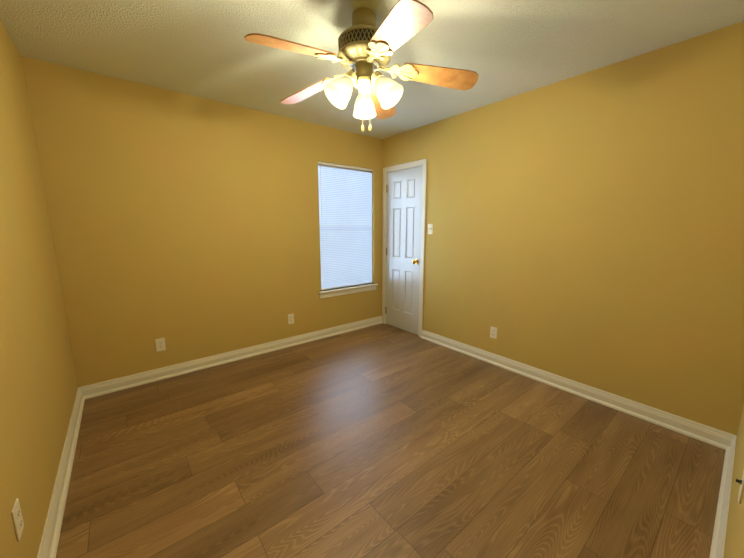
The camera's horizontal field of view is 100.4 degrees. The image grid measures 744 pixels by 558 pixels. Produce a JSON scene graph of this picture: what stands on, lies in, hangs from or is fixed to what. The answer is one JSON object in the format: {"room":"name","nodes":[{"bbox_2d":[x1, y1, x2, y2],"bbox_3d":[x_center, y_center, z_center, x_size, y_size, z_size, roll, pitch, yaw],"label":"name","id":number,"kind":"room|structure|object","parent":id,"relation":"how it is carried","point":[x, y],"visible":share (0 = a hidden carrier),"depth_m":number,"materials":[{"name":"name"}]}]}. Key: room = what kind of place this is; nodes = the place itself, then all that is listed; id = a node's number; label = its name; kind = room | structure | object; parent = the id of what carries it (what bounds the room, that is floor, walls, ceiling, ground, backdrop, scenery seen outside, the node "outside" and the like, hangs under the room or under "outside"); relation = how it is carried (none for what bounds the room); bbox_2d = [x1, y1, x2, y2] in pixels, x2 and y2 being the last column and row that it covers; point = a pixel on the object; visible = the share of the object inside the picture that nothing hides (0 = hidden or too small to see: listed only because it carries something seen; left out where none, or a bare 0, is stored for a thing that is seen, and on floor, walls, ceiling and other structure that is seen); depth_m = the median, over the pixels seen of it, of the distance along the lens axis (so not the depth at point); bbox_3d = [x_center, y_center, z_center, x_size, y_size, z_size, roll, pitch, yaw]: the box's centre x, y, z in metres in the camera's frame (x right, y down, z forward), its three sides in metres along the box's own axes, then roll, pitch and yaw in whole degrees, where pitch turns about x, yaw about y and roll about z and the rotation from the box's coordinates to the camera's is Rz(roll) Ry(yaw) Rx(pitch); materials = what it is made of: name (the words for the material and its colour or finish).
{"room":"empty bedroom","nodes":[
{"label":"empty bedroom","id":0,"kind":"room"},
{"bbox_2d":[0,19,77,557],"bbox_3d":[-1.322,-0.036,0.940,0.140,2.440,3.268,-8,12,-38],"label":"wall","id":1,"kind":"structure","parent":0,"point":[38,386],"depth_m":1.48,"materials":[{"name":"beige paint"}]},
{"bbox_2d":[11,498,23,540],"bbox_3d":[-1.202,0.816,1.054,0.008,0.115,0.070,-8,12,-38],"label":"electrical outlet","id":2,"kind":"object","parent":1,"relation":"attached to","point":[17,517],"visible":1,"depth_m":1.04,"materials":[{"name":"beige plastic"}]},
{"bbox_2d":[37,387,88,557],"bbox_3d":[-1.256,1.108,1.189,0.030,0.100,3.268,-8,12,-38],"label":"baseboard","id":3,"kind":"structure","parent":1,"relation":"attached to","point":[48,547],"depth_m":1.56,"materials":[{"name":"beige wood"}]},
{"bbox_2d":[21,56,381,386],"bbox_3d":[-1.125,-0.432,3.260,3.410,2.440,0.140,-8,12,-38],"label":"wall","id":4,"kind":"structure","parent":0,"point":[186,227],"depth_m":2.71,"materials":[{"name":"beige paint"}]},
{"bbox_2d":[155,338,165,351],"bbox_3d":[-1.862,0.579,2.729,0.070,0.115,0.008,-8,12,-38],"label":"electrical outlet","id":5,"kind":"object","parent":4,"relation":"attached to","point":[160,344],"visible":1,"depth_m":2.73,"materials":[{"name":"beige plastic"}]},
{"bbox_2d":[81,316,381,397],"bbox_3d":[-1.060,0.731,3.400,3.100,0.100,0.030,-8,12,-38],"label":"baseboard","id":6,"kind":"structure","parent":4,"relation":"attached to","point":[109,386],"depth_m":3.02,"materials":[{"name":"beige wood"}]},
{"bbox_2d":[288,313,293,323],"bbox_3d":[-0.911,0.449,3.490,0.070,0.115,0.008,-8,12,-38],"label":"electrical outlet","id":7,"kind":"object","parent":4,"relation":"attached to","point":[290,318],"visible":1,"depth_m":3.49,"materials":[{"name":"beige plastic"}]},
{"bbox_2d":[318,164,369,172],"bbox_3d":[-0.357,-0.641,3.908,0.813,1.485,0.060,-8,12,-38],"label":"window","id":8,"kind":"structure","parent":4,"relation":"in","point":[344,168],"depth_m":3.77,"materials":[{"name":"white plastic"}]},
{"bbox_2d":[318,161,372,289],"bbox_3d":[-0.308,-0.634,3.847,0.803,1.476,0.035,-8,12,-38],"label":"window blinds","id":9,"kind":"object","parent":4,"relation":"attached to","point":[345,209],"visible":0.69,"depth_m":3.83,"materials":[{"name":"grey plastic"}]},
{"bbox_2d":[318,283,377,298],"bbox_3d":[-0.300,0.145,3.971,0.903,0.085,0.110,-8,12,-38],"label":"window sill","id":10,"kind":"structure","parent":4,"relation":"attached to","point":[340,291],"depth_m":3.91,"materials":[{"name":"beige wood"}]},
{"bbox_2d":[0,0,743,138],"bbox_3d":[-0.052,-1.461,1.742,3.410,0.100,3.548,-8,12,-38],"label":"ceiling","id":11,"kind":"structure","parent":0,"point":[502,49],"depth_m":1.88,"materials":[{"name":"white paint"}]},
{"bbox_2d":[245,0,477,131],"bbox_3d":[-0.082,-1.096,1.657,1.151,0.592,1.200,-8,12,-38],"label":"ceiling fan","id":12,"kind":"object","parent":11,"relation":"hanging from","point":[367,47],"visible":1,"depth_m":1.61,"materials":[{"name":"beige metal"}]},
{"bbox_2d":[56,323,725,557],"bbox_3d":[-0.052,1.043,2.168,3.410,0.100,3.548,-8,12,-38],"label":"floor","id":13,"kind":"structure","parent":0,"point":[381,440],"depth_m":1.76,"materials":[{"name":"wood"}]},
{"bbox_2d":[382,21,743,435],"bbox_3d":[1.218,-0.382,2.970,0.140,2.440,3.268,-8,12,-38],"label":"wall","id":14,"kind":"structure","parent":0,"point":[588,228],"depth_m":2.24,"materials":[{"name":"beige paint"}]},
{"bbox_2d":[385,166,422,334],"bbox_3d":[0.375,-0.331,3.905,0.097,2.008,0.617,-8,12,-38],"label":"door","id":15,"kind":"structure","parent":14,"relation":"in","point":[404,198],"depth_m":3.89,"materials":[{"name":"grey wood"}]},
{"bbox_2d":[382,159,426,336],"bbox_3d":[0.433,-0.366,3.942,0.156,2.082,0.739,-8,12,-38],"label":"door frame","id":16,"kind":"structure","parent":14,"relation":"attached to","point":[423,162],"depth_m":3.75,"materials":[{"name":"beige wood"}]},
{"bbox_2d":[428,224,432,233],"bbox_3d":[0.657,-0.566,3.511,0.021,0.115,0.070,-8,12,-38],"label":"switch plate","id":17,"kind":"object","parent":14,"relation":"attached to","point":[430,228],"visible":1,"depth_m":3.51,"materials":[{"name":"beige plastic"}]},
{"bbox_2d":[490,326,496,338],"bbox_3d":[1.191,0.526,3.039,0.008,0.115,0.070,-8,12,-38],"label":"electrical outlet","id":18,"kind":"object","parent":14,"relation":"attached to","point":[493,332],"visible":1,"depth_m":3.04,"materials":[{"name":"beige plastic"}]},
{"bbox_2d":[421,330,724,447],"bbox_3d":[1.374,0.826,2.843,0.030,0.100,2.441,-8,12,-38],"label":"baseboard","id":19,"kind":"structure","parent":14,"relation":"attached to","point":[687,427],"depth_m":2.40,"materials":[{"name":"beige wood"}]},
{"bbox_2d":[723,405,743,557],"bbox_3d":[1.021,0.013,0.650,3.410,2.440,0.140,-8,12,-38],"label":"wall","id":20,"kind":"structure","parent":0,"point":[734,544],"depth_m":1.15,"materials":[{"name":"beige paint"}]},
{"bbox_2d":[709,432,736,557],"bbox_3d":[0.979,1.154,0.921,3.100,0.100,0.030,-8,12,-38],"label":"baseboard","id":21,"kind":"structure","parent":20,"relation":"attached to","point":[726,441],"depth_m":1.48,"materials":[{"name":"beige wood"}]},
{"bbox_2d":[736,471,743,503],"bbox_3d":[1.200,0.661,1.011,0.070,0.115,0.018,-8,12,-38],"label":"outlet","id":22,"kind":"object","parent":20,"relation":"attached to","point":[741,489],"visible":0.98,"depth_m":0.99,"materials":[{"name":"beige plastic"}]}
]}

